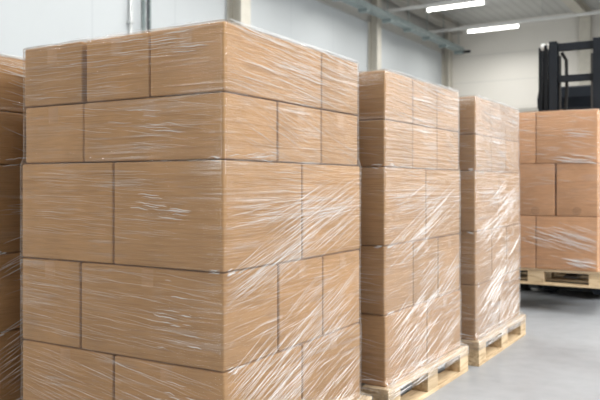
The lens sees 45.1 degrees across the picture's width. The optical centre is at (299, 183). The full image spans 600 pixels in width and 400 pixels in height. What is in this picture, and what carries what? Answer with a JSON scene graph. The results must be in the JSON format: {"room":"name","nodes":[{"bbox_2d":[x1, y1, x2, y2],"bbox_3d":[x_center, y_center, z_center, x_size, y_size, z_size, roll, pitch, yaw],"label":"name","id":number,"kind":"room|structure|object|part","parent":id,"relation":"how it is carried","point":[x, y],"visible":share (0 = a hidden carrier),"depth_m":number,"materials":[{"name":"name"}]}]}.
{"room":"distribution center","nodes":[
{"label":"distribution center","id":0,"kind":"room"},
{"bbox_2d":[0,0,441,87],"bbox_3d":[-6.090,-2.435,9.381,0.204,7.200,44.200,0,0,32],"label":"wall","id":1,"kind":"structure","parent":0,"point":[24,24],"depth_m":15.63,"materials":[{"name":"white paint"}]},
{"bbox_2d":[126,0,134,34],"bbox_3d":[-3.209,-2.435,13.689,0.120,7.200,0.100,0,0,32],"label":"pipe","id":2,"kind":"object","parent":1,"relation":"attached to","point":[130,22],"visible":0.22,"depth_m":13.66,"materials":[{"name":"white metal"}]},
{"bbox_2d":[142,0,150,32],"bbox_3d":[-2.958,-2.435,14.015,0.099,7.200,0.190,0,0,32],"label":"pipe","id":3,"kind":"object","parent":1,"relation":"attached to","point":[148,3],"visible":0.14,"depth_m":13.97,"materials":[{"name":"grey metal"}]},
{"bbox_3d":[-3.018,-2.435,13.958,0.060,7.200,0.030,0,0,32],"label":"rail","id":4,"kind":"part","parent":3,"relation":"part of","materials":[{"name":"grey metal"}]},
{"bbox_3d":[-2.933,-2.435,14.094,0.060,7.200,0.030,0,0,32],"label":"rail","id":5,"kind":"part","parent":3,"relation":"part of","materials":[{"name":"grey metal"}]},
{"bbox_2d":[227,0,250,28],"bbox_3d":[-1.384,-2.435,16.345,0.400,7.200,0.360,0,0,32],"label":"trim","id":6,"kind":"structure","parent":1,"relation":"attached to","point":[239,10],"depth_m":16.30,"materials":[{"name":"beige metal"}]},
{"bbox_2d":[368,0,380,71],"bbox_3d":[2.307,-2.435,22.328,0.320,7.200,0.280,0,0,32],"label":"trim","id":7,"kind":"structure","parent":1,"relation":"attached to","point":[374,27],"depth_m":22.29,"materials":[{"name":"beige metal"}]},
{"bbox_2d":[316,0,443,52],"bbox_3d":[-6.037,-5.510,9.230,0.052,1.050,44.000,0,0,32],"label":"trim","id":8,"kind":"structure","parent":1,"relation":"attached to","point":[339,5],"depth_m":24.16,"materials":[{"name":"grey metal"}]},
{"bbox_2d":[442,32,451,89],"bbox_3d":[5.621,-2.435,27.651,0.300,7.200,0.360,0,0,32],"label":"trim","id":9,"kind":"structure","parent":1,"relation":"attached to","point":[447,55],"depth_m":27.62,"materials":[{"name":"beige metal"}]},
{"bbox_2d":[400,288,599,399],"bbox_3d":[13.415,1.265,-2.807,46.200,0.200,44.201,0,0,32],"label":"floor","id":10,"kind":"structure","parent":0,"point":[558,355],"depth_m":4.77,"materials":[{"name":"concrete"}]},
{"bbox_2d":[356,395,371,399],"bbox_3d":[-0.433,1.087,3.233,1.116,0.155,1.153,0,0,31],"label":"wooden pallet","id":11,"kind":"object","parent":10,"relation":"on","point":[363,397],"visible":0.02,"depth_m":3.42,"materials":[{"name":"brown wood"}]},
{"bbox_2d":[23,339,116,399],"bbox_3d":[-0.810,0.833,3.138,0.524,0.353,0.527,0,0,31],"label":"cardboard box","id":12,"kind":"object","parent":11,"relation":"on","point":[71,354],"visible":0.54,"depth_m":2.91,"materials":[{"name":"brown cardboard"}]},
{"bbox_2d":[23,257,83,347],"bbox_3d":[-0.842,0.482,3.260,0.347,0.343,0.703,0,0,31],"label":"cardboard box","id":13,"kind":"object","parent":12,"relation":"on","point":[43,334],"visible":0.42,"depth_m":2.95,"materials":[{"name":"brown cardboard"}]},
{"bbox_2d":[23,162,114,263],"bbox_3d":[-0.811,0.112,3.136,0.524,0.390,0.526,0,0,31],"label":"cardboard box","id":14,"kind":"object","parent":13,"relation":"on","point":[46,244],"visible":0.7,"depth_m":2.90,"materials":[{"name":"brown cardboard"}]},
{"bbox_2d":[26,104,99,163],"bbox_3d":[-0.834,-0.204,3.254,0.342,0.234,0.686,0,0,31],"label":"cardboard box","id":15,"kind":"object","parent":14,"relation":"on","point":[48,140],"visible":0.48,"depth_m":2.95,"materials":[{"name":"brown cardboard"}]},
{"bbox_2d":[25,42,91,107],"bbox_3d":[-0.835,-0.445,3.250,0.342,0.243,0.690,0,0,31],"label":"cardboard box","id":16,"kind":"object","parent":15,"relation":"on","point":[33,92],"visible":0.42,"depth_m":2.94,"materials":[{"name":"brown cardboard"}]},
{"bbox_2d":[21,18,360,399],"bbox_3d":[-0.432,0.241,3.231,1.136,1.637,1.173,0,0,31],"label":"film","id":17,"kind":"object","parent":11,"relation":"on","point":[243,29],"visible":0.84,"depth_m":2.84,"materials":[{"name":"clear plastic"}]},
{"bbox_2d":[115,345,300,399],"bbox_3d":[-0.352,0.833,2.863,0.524,0.353,0.528,0,0,31],"label":"cardboard box","id":18,"kind":"object","parent":11,"relation":"on","point":[218,381],"visible":0.65,"depth_m":2.67,"materials":[{"name":"brown cardboard"}]},
{"bbox_2d":[82,262,276,371],"bbox_3d":[-0.476,0.482,2.832,0.701,0.343,0.350,0,0,31],"label":"cardboard box","id":19,"kind":"object","parent":18,"relation":"on","point":[224,353],"visible":0.78,"depth_m":2.66,"materials":[{"name":"brown cardboard"}]},
{"bbox_2d":[115,160,300,271],"bbox_3d":[-0.353,0.112,2.861,0.524,0.390,0.527,0,0,31],"label":"cardboard box","id":20,"kind":"object","parent":19,"relation":"on","point":[203,240],"visible":0.97,"depth_m":2.64,"materials":[{"name":"brown cardboard"}]},
{"bbox_2d":[85,92,275,162],"bbox_3d":[-0.472,-0.204,2.833,0.691,0.234,0.342,0,0,31],"label":"cardboard box","id":21,"kind":"object","parent":20,"relation":"on","point":[226,123],"visible":0.88,"depth_m":2.66,"materials":[{"name":"brown cardboard"}]},
{"bbox_2d":[87,32,154,102],"bbox_3d":[-0.529,-0.445,3.069,0.330,0.243,0.686,0,0,31],"label":"cardboard box","id":22,"kind":"object","parent":21,"relation":"on","point":[139,81],"visible":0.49,"depth_m":2.77,"materials":[{"name":"brown cardboard"}]},
{"bbox_2d":[151,21,320,108],"bbox_3d":[-0.233,-0.445,2.890,0.342,0.243,0.690,0,0,31],"label":"cardboard box","id":23,"kind":"object","parent":21,"relation":"on","point":[204,70],"visible":0.87,"depth_m":2.63,"materials":[{"name":"brown cardboard"}]},
{"bbox_2d":[275,102,320,163],"bbox_3d":[-0.293,-0.204,3.133,0.692,0.234,0.338,0,0,31],"label":"cardboard box","id":24,"kind":"object","parent":20,"relation":"on","point":[306,149],"visible":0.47,"depth_m":2.94,"materials":[{"name":"brown cardboard"}]},
{"bbox_2d":[276,256,321,350],"bbox_3d":[-0.292,0.482,3.139,0.701,0.343,0.346,0,0,31],"label":"cardboard box","id":25,"kind":"object","parent":18,"relation":"on","point":[313,270],"visible":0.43,"depth_m":2.94,"materials":[{"name":"brown cardboard"}]},
{"bbox_2d":[298,323,359,399],"bbox_3d":[-0.076,0.833,3.325,0.525,0.353,0.527,0,0,31],"label":"cardboard box","id":26,"kind":"object","parent":11,"relation":"on","point":[353,339],"visible":0.43,"depth_m":3.19,"materials":[{"name":"brown cardboard"}]},
{"bbox_2d":[320,250,358,334],"bbox_3d":[-0.109,0.482,3.446,0.701,0.343,0.349,0,0,31],"label":"cardboard box","id":27,"kind":"object","parent":26,"relation":"on","point":[335,260],"visible":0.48,"depth_m":3.25,"materials":[{"name":"brown cardboard"}]},
{"bbox_2d":[301,164,358,258],"bbox_3d":[-0.077,0.112,3.322,0.524,0.390,0.527,0,0,31],"label":"cardboard box","id":28,"kind":"object","parent":27,"relation":"on","point":[341,172],"visible":0.44,"depth_m":3.15,"materials":[{"name":"brown cardboard"}]},
{"bbox_2d":[317,110,356,165],"bbox_3d":[-0.113,-0.204,3.433,0.692,0.234,0.341,0,0,31],"label":"cardboard box","id":29,"kind":"object","parent":28,"relation":"on","point":[350,140],"visible":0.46,"depth_m":3.24,"materials":[{"name":"brown cardboard"}]},
{"bbox_2d":[315,53,356,114],"bbox_3d":[-0.113,-0.445,3.430,0.692,0.243,0.341,0,0,31],"label":"cardboard box","id":30,"kind":"object","parent":29,"relation":"on","point":[353,83],"visible":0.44,"depth_m":3.24,"materials":[{"name":"brown cardboard"}]},
{"bbox_2d":[360,345,467,399],"bbox_3d":[0.270,1.087,4.322,1.116,0.155,1.153,0,0,32],"label":"wooden pallet","id":31,"kind":"object","parent":10,"relation":"on","point":[420,390],"visible":0.26,"depth_m":3.99,"materials":[{"name":"brown wood"}]},
{"bbox_2d":[357,302,425,386],"bbox_3d":[0.345,0.833,3.951,0.524,0.353,0.528,0,0,33],"label":"cardboard box","id":32,"kind":"object","parent":31,"relation":"on","point":[376,328],"visible":0.29,"depth_m":3.66,"materials":[{"name":"brown cardboard"}]},
{"bbox_2d":[356,242,412,314],"bbox_3d":[0.367,0.482,3.828,0.347,0.343,0.350,0,0,33],"label":"cardboard box","id":33,"kind":"object","parent":32,"relation":"on","point":[381,296],"visible":0.44,"depth_m":3.65,"materials":[{"name":"brown cardboard"}]},
{"bbox_2d":[359,167,424,245],"bbox_3d":[0.339,0.112,3.949,0.524,0.390,0.527,0,0,32],"label":"cardboard box","id":34,"kind":"object","parent":33,"relation":"on","point":[380,227],"visible":0.51,"depth_m":3.65,"materials":[{"name":"brown cardboard"}]},
{"bbox_2d":[354,120,411,167],"bbox_3d":[0.367,-0.204,3.826,0.342,0.234,0.342,0,0,33],"label":"cardboard box","id":35,"kind":"object","parent":34,"relation":"on","point":[377,142],"visible":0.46,"depth_m":3.65,"materials":[{"name":"brown cardboard"}]},
{"bbox_2d":[353,70,411,123],"bbox_3d":[0.368,-0.445,3.830,0.342,0.243,0.342,0,0,32],"label":"cardboard box","id":36,"kind":"object","parent":35,"relation":"on","point":[374,102],"visible":0.51,"depth_m":3.66,"materials":[{"name":"brown cardboard"}]},
{"bbox_2d":[411,125,436,168],"bbox_3d":[0.555,-0.204,4.121,0.343,0.234,0.338,0,0,33],"label":"cardboard box","id":37,"kind":"object","parent":34,"relation":"on","point":[420,140],"visible":0.42,"depth_m":4.02,"materials":[{"name":"brown cardboard"}]},
{"bbox_2d":[411,79,435,127],"bbox_3d":[0.556,-0.445,4.126,0.343,0.243,0.338,0,0,32],"label":"cardboard box","id":38,"kind":"object","parent":37,"relation":"on","point":[424,115],"visible":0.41,"depth_m":4.01,"materials":[{"name":"brown cardboard"}]},
{"bbox_2d":[410,238,436,304],"bbox_3d":[0.558,0.482,4.130,0.348,0.343,0.346,0,0,32],"label":"cardboard box","id":39,"kind":"object","parent":32,"relation":"on","point":[430,246],"visible":0.41,"depth_m":4.02,"materials":[{"name":"brown cardboard"}]},
{"bbox_2d":[357,68,466,399],"bbox_3d":[0.271,0.241,4.320,1.136,1.638,1.173,0,0,32],"label":"film","id":40,"kind":"object","parent":31,"relation":"on","point":[443,86],"visible":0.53,"depth_m":3.97,"materials":[{"name":"clear plastic"}]},
{"bbox_2d":[423,290,459,363],"bbox_3d":[0.633,0.833,4.405,0.525,0.353,0.527,0,0,32],"label":"cardboard box","id":41,"kind":"object","parent":31,"relation":"on","point":[445,312],"visible":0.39,"depth_m":4.23,"materials":[{"name":"brown cardboard"}]},
{"bbox_2d":[434,234,458,295],"bbox_3d":[0.750,0.482,4.432,0.348,0.343,0.349,0,0,32],"label":"cardboard box","id":42,"kind":"object","parent":41,"relation":"on","point":[448,245],"visible":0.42,"depth_m":4.31,"materials":[{"name":"brown cardboard"}]},
{"bbox_2d":[425,169,458,238],"bbox_3d":[0.627,0.112,4.402,0.524,0.390,0.527,0,0,32],"label":"cardboard box","id":43,"kind":"object","parent":42,"relation":"on","point":[447,177],"visible":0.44,"depth_m":4.24,"materials":[{"name":"brown cardboard"}]},
{"bbox_2d":[433,129,457,169],"bbox_3d":[0.742,-0.204,4.417,0.343,0.234,0.341,0,0,32],"label":"cardboard box","id":44,"kind":"object","parent":43,"relation":"on","point":[444,149],"visible":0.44,"depth_m":4.31,"materials":[{"name":"brown cardboard"}]},
{"bbox_2d":[435,87,457,131],"bbox_3d":[0.743,-0.445,4.421,0.343,0.243,0.341,0,0,32],"label":"cardboard box","id":45,"kind":"object","parent":44,"relation":"on","point":[453,119],"visible":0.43,"depth_m":4.32,"materials":[{"name":"brown cardboard"}]},
{"bbox_2d":[460,314,525,366],"bbox_3d":[0.968,1.087,5.390,1.116,0.155,1.153,0,0,32],"label":"wooden pallet","id":46,"kind":"object","parent":10,"relation":"on","point":[478,353],"visible":0.27,"depth_m":5.02,"materials":[{"name":"brown wood"}]},
{"bbox_2d":[458,277,498,339],"bbox_3d":[1.044,0.833,5.016,0.524,0.353,0.528,0,0,31],"label":"cardboard box","id":47,"kind":"object","parent":46,"relation":"on","point":[470,324],"visible":0.42,"depth_m":4.71,"materials":[{"name":"brown cardboard"}]},
{"bbox_2d":[458,229,491,284],"bbox_3d":[1.075,0.482,4.897,0.347,0.343,0.350,0,0,32],"label":"cardboard box","id":48,"kind":"object","parent":47,"relation":"on","point":[475,273],"visible":0.46,"depth_m":4.71,"materials":[{"name":"brown cardboard"}]},
{"bbox_2d":[459,171,498,231],"bbox_3d":[1.043,0.112,5.019,0.524,0.390,0.527,0,0,32],"label":"cardboard box","id":49,"kind":"object","parent":48,"relation":"on","point":[473,214],"visible":0.48,"depth_m":4.71,"materials":[{"name":"brown cardboard"}]},
{"bbox_2d":[456,134,490,170],"bbox_3d":[1.074,-0.204,4.898,0.342,0.234,0.342,0,0,32],"label":"cardboard box","id":50,"kind":"object","parent":49,"relation":"on","point":[475,152],"visible":0.53,"depth_m":4.71,"materials":[{"name":"brown cardboard"}]},
{"bbox_2d":[457,96,490,136],"bbox_3d":[1.072,-0.445,4.896,0.342,0.243,0.342,0,0,31],"label":"cardboard box","id":51,"kind":"object","parent":50,"relation":"on","point":[468,119],"visible":0.48,"depth_m":4.71,"materials":[{"name":"brown cardboard"}]},
{"bbox_2d":[483,138,504,171],"bbox_3d":[1.258,-0.204,5.196,0.343,0.234,0.338,0,0,32],"label":"cardboard box","id":52,"kind":"object","parent":49,"relation":"on","point":[495,167],"visible":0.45,"depth_m":5.08,"materials":[{"name":"brown cardboard"}]},
{"bbox_2d":[490,102,504,138],"bbox_3d":[1.255,-0.445,5.194,0.343,0.243,0.338,0,0,32],"label":"cardboard box","id":53,"kind":"object","parent":52,"relation":"on","point":[494,110],"visible":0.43,"depth_m":5.08,"materials":[{"name":"brown cardboard"}]},
{"bbox_2d":[491,227,505,278],"bbox_3d":[1.262,0.482,5.202,0.348,0.343,0.346,0,0,32],"label":"cardboard box","id":54,"kind":"object","parent":47,"relation":"on","point":[498,246],"visible":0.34,"depth_m":5.09,"materials":[{"name":"brown cardboard"}]},
{"bbox_2d":[458,95,524,344],"bbox_3d":[0.969,0.241,5.387,1.137,1.638,1.173,0,0,32],"label":"film","id":55,"kind":"object","parent":46,"relation":"on","point":[494,197],"visible":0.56,"depth_m":5.06,"materials":[{"name":"clear plastic"}]},
{"bbox_2d":[498,269,518,325],"bbox_3d":[1.326,0.833,5.474,0.525,0.353,0.527,0,0,32],"label":"cardboard box","id":56,"kind":"object","parent":46,"relation":"on","point":[505,294],"visible":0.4,"depth_m":5.30,"materials":[{"name":"brown cardboard"}]},
{"bbox_2d":[503,224,518,272],"bbox_3d":[1.449,0.482,5.506,0.348,0.343,0.349,0,0,31],"label":"cardboard box","id":57,"kind":"object","parent":56,"relation":"on","point":[511,229],"visible":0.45,"depth_m":5.39,"materials":[{"name":"brown cardboard"}]},
{"bbox_2d":[498,172,518,226],"bbox_3d":[1.325,0.112,5.477,0.524,0.390,0.527,0,0,32],"label":"cardboard box","id":58,"kind":"object","parent":57,"relation":"on","point":[512,181],"visible":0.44,"depth_m":5.34,"materials":[{"name":"brown cardboard"}]},
{"bbox_2d":[503,140,517,172],"bbox_3d":[1.441,-0.204,5.494,0.343,0.234,0.341,0,0,31],"label":"cardboard box","id":59,"kind":"object","parent":58,"relation":"on","point":[511,150],"visible":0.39,"depth_m":5.38,"materials":[{"name":"brown cardboard"}]},
{"bbox_2d":[502,106,517,141],"bbox_3d":[1.439,-0.445,5.492,0.343,0.243,0.341,0,0,32],"label":"cardboard box","id":60,"kind":"object","parent":59,"relation":"on","point":[512,112],"visible":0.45,"depth_m":5.39,"materials":[{"name":"brown cardboard"}]},
{"bbox_2d":[519,37,599,294],"bbox_3d":[3.098,-0.153,7.873,1.448,2.632,3.060,0,0,30],"label":"forklift","id":61,"kind":"object","parent":10,"relation":"on","point":[551,96],"visible":0.24,"depth_m":7.47,"materials":[{"name":"metal"}]},
{"bbox_3d":[2.567,-0.165,7.684,0.038,2.540,0.120,0,0,30],"label":"mast rail","id":62,"kind":"part","parent":61,"relation":"part of","materials":[{"name":"metal"}]},
{"bbox_3d":[2.591,-0.170,7.589,0.038,2.550,0.120,0,0,30],"label":"mast rail","id":63,"kind":"part","parent":61,"relation":"part of","materials":[{"name":"metal"}]},
{"bbox_3d":[2.630,-0.180,7.486,0.080,2.570,0.120,0,0,30],"label":"mast rail","id":64,"kind":"part","parent":61,"relation":"part of","materials":[{"name":"metal"}]},
{"bbox_2d":[518,267,599,288],"bbox_3d":[2.353,0.846,6.953,1.200,0.144,0.820,0,0,30],"label":"wooden pallet","id":65,"kind":"object","parent":61,"relation":"on","point":[536,276],"visible":0.34,"depth_m":6.59,"materials":[{"name":"brown wood"}]},
{"bbox_2d":[518,215,538,267],"bbox_3d":[2.024,0.532,6.917,0.523,0.481,0.387,0,0,30],"label":"cardboard box","id":66,"kind":"object","parent":65,"relation":"on","point":[527,249],"visible":0.22,"depth_m":6.65,"materials":[{"name":"brown cardboard"}]},
{"bbox_2d":[518,164,556,215],"bbox_3d":[2.251,0.052,6.786,0.340,0.471,0.387,0,0,30],"label":"cardboard box","id":67,"kind":"object","parent":66,"relation":"on","point":[542,198],"visible":0.75,"depth_m":6.61,"materials":[{"name":"brown cardboard"}]},
{"bbox_3d":[1.947,0.052,6.961,0.346,0.471,0.387,0,0,30],"label":"cardboard box","id":68,"kind":"object","parent":66,"relation":"on","visible":0},
{"bbox_2d":[518,112,536,163],"bbox_3d":[2.024,-0.423,6.917,0.523,0.471,0.387,0,0,30],"label":"cardboard box","id":69,"kind":"object","parent":68,"relation":"on","point":[526,148],"visible":0.23,"depth_m":6.66,"materials":[{"name":"brown cardboard"}]},
{"bbox_2d":[518,115,599,268],"bbox_3d":[2.353,0.061,6.953,1.216,1.460,0.837,0,0,30],"label":"film","id":70,"kind":"object","parent":65,"relation":"on","point":[568,161],"visible":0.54,"depth_m":6.45,"materials":[{"name":"clear plastic"}]},
{"bbox_2d":[536,215,599,271],"bbox_3d":[2.485,0.532,6.651,0.527,0.481,0.387,0,0,30],"label":"cardboard box","id":71,"kind":"object","parent":65,"relation":"on","point":[544,260],"visible":0.8,"depth_m":6.48,"materials":[{"name":"brown cardboard"}]},
{"bbox_2d":[557,163,599,216],"bbox_3d":[2.562,0.052,6.607,0.350,0.471,0.387,0,0,30],"label":"cardboard box","id":72,"kind":"object","parent":71,"relation":"on","point":[579,197],"visible":1,"depth_m":6.44,"materials":[{"name":"brown cardboard"}]},
{"bbox_2d":[536,109,599,163],"bbox_3d":[2.485,-0.423,6.651,0.527,0.471,0.387,0,0,30],"label":"cardboard box","id":73,"kind":"object","parent":72,"relation":"on","point":[555,121],"visible":0.88,"depth_m":6.48,"materials":[{"name":"brown cardboard"}]},
{"bbox_3d":[2.687,-0.330,7.470,0.024,1.990,0.010,0,0,30],"label":"lift chain","id":74,"kind":"part","parent":61,"relation":"part of","materials":[{"name":"grey metal"}]},
{"bbox_3d":[2.955,-0.330,7.315,0.024,1.990,0.010,0,0,30],"label":"lift chain","id":75,"kind":"part","parent":61,"relation":"part of","materials":[{"name":"black metal"}]},
{"bbox_3d":[2.997,-0.180,7.274,0.080,2.570,0.120,0,0,30],"label":"mast rail","id":76,"kind":"part","parent":61,"relation":"part of","materials":[{"name":"metal"}]},
{"bbox_3d":[-1.514,1.087,3.874,1.116,0.155,1.153,0,0,31],"label":"wooden pallet","id":77,"kind":"object","parent":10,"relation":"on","visible":0},
{"bbox_2d":[0,328,25,399],"bbox_3d":[-1.434,0.833,3.503,0.524,0.353,0.528,0,0,31],"label":"cardboard box","id":78,"kind":"object","parent":77,"relation":"on","point":[6,390],"visible":0.16,"depth_m":3.23,"materials":[{"name":"brown cardboard"}]},
{"bbox_2d":[0,251,26,331],"bbox_3d":[-1.401,0.482,3.382,0.347,0.343,0.350,0,0,31],"label":"cardboard box","id":79,"kind":"object","parent":78,"relation":"on","point":[11,304],"visible":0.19,"depth_m":3.23,"materials":[{"name":"brown cardboard"}]},
{"bbox_2d":[0,165,22,253],"bbox_3d":[-1.433,0.112,3.507,0.524,0.390,0.527,0,0,31],"label":"cardboard box","id":80,"kind":"object","parent":79,"relation":"on","point":[11,177],"visible":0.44,"depth_m":3.23,"materials":[{"name":"brown cardboard"}]},
{"bbox_2d":[0,112,32,165],"bbox_3d":[-1.403,-0.204,3.381,0.342,0.234,0.342,0,0,31],"label":"cardboard box","id":81,"kind":"object","parent":80,"relation":"on","point":[11,142],"visible":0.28,"depth_m":3.24,"materials":[{"name":"brown cardboard"}]},
{"bbox_2d":[0,56,30,113],"bbox_3d":[-1.405,-0.445,3.386,0.342,0.243,0.342,0,0,31],"label":"cardboard box","id":82,"kind":"object","parent":81,"relation":"on","point":[6,105],"visible":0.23,"depth_m":3.25,"materials":[{"name":"brown cardboard"}]},
{"bbox_2d":[0,53,26,399],"bbox_3d":[-1.513,0.241,3.872,1.137,1.638,1.173,0,0,31],"label":"film","id":83,"kind":"object","parent":77,"relation":"on","point":[20,57],"visible":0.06,"depth_m":3.24,"materials":[{"name":"clear plastic"}]},
{"bbox_2d":[418,0,599,24],"bbox_3d":[13.415,-6.135,-2.807,46.200,0.200,44.201,0,0,32],"label":"ceiling","id":84,"kind":"structure","parent":0,"point":[494,10],"depth_m":25.16,"materials":[{"name":"grey metal"}]},
{"bbox_2d":[331,0,470,54],"bbox_3d":[-5.428,-5.440,8.654,0.550,1.190,43.670,0,0,32],"label":"cable tray","id":85,"kind":"object","parent":84,"relation":"hanging from","point":[362,6],"visible":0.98,"depth_m":22.67,"materials":[{"name":"grey metal"}]},
{"bbox_2d":[385,0,472,12],"bbox_3d":[15.178,-5.700,14.875,29.950,0.670,0.093,0,0,32],"label":"rail","id":86,"kind":"object","parent":84,"relation":"hanging from","point":[412,7],"visible":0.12,"depth_m":21.99,"materials":[{"name":"grey metal"}]},
{"bbox_2d":[426,0,485,12],"bbox_3d":[4.616,-5.285,21.475,1.840,0.160,0.100,0,0,32],"label":"fluorescent light","id":87,"kind":"object","parent":86,"relation":"attached to","point":[474,2],"visible":1,"depth_m":21.44,"materials":[{"name":"white paint"}]},
{"bbox_2d":[429,11,599,32],"bbox_3d":[17.123,-5.700,17.988,29.950,0.670,0.096,0,0,32],"label":"rail","id":88,"kind":"object","parent":84,"relation":"hanging from","point":[592,12],"visible":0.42,"depth_m":24.03,"materials":[{"name":"grey metal"}]},
{"bbox_2d":[466,23,520,33],"bbox_3d":[6.561,-5.285,24.588,1.840,0.160,0.100,0,0,32],"label":"fluorescent light","id":89,"kind":"object","parent":88,"relation":"attached to","point":[514,25],"visible":1,"depth_m":24.54,"materials":[{"name":"white paint"}]},
{"bbox_2d":[468,25,517,32],"bbox_3d":[6.561,-5.270,24.588,1.740,0.087,0.087,0,0,32],"label":"diffuser","id":90,"kind":"object","parent":89,"relation":"attached to","point":[497,27],"depth_m":24.59,"materials":[{"name":"white plastic"}]},
{"bbox_2d":[452,9,599,112],"bbox_3d":[25.158,-2.435,15.797,46.000,7.200,0.202,0,0,32],"label":"wall","id":91,"kind":"structure","parent":0,"point":[502,65],"depth_m":26.53,"materials":[{"name":"white paint"}]},
{"bbox_2d":[388,0,462,33],"bbox_3d":[-5.592,-5.885,8.951,0.343,0.300,44.000,0,0,32],"label":"trim","id":92,"kind":"structure","parent":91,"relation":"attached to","point":[435,17],"depth_m":25.22,"materials":[{"name":"grey metal"}]},
{"bbox_2d":[515,107,538,111],"bbox_3d":[25.211,-2.695,15.598,45.700,0.120,0.088,0,0,32],"label":"trim","id":93,"kind":"structure","parent":91,"relation":"attached to","point":[534,108],"depth_m":26.17,"materials":[{"name":"grey metal"}]},
{"bbox_2d":[561,0,589,17],"bbox_3d":[-1.691,-5.885,6.514,0.341,0.300,44.000,0,0,32],"label":"trim","id":94,"kind":"structure","parent":91,"relation":"attached to","point":[577,6],"depth_m":23.73,"materials":[{"name":"beige metal"}]},
{"bbox_2d":[579,8,591,109],"bbox_3d":[9.888,-2.435,25.044,0.360,7.200,0.300,0,0,32],"label":"trim","id":95,"kind":"structure","parent":91,"relation":"attached to","point":[585,24],"depth_m":24.90,"materials":[{"name":"beige metal"}]}
]}

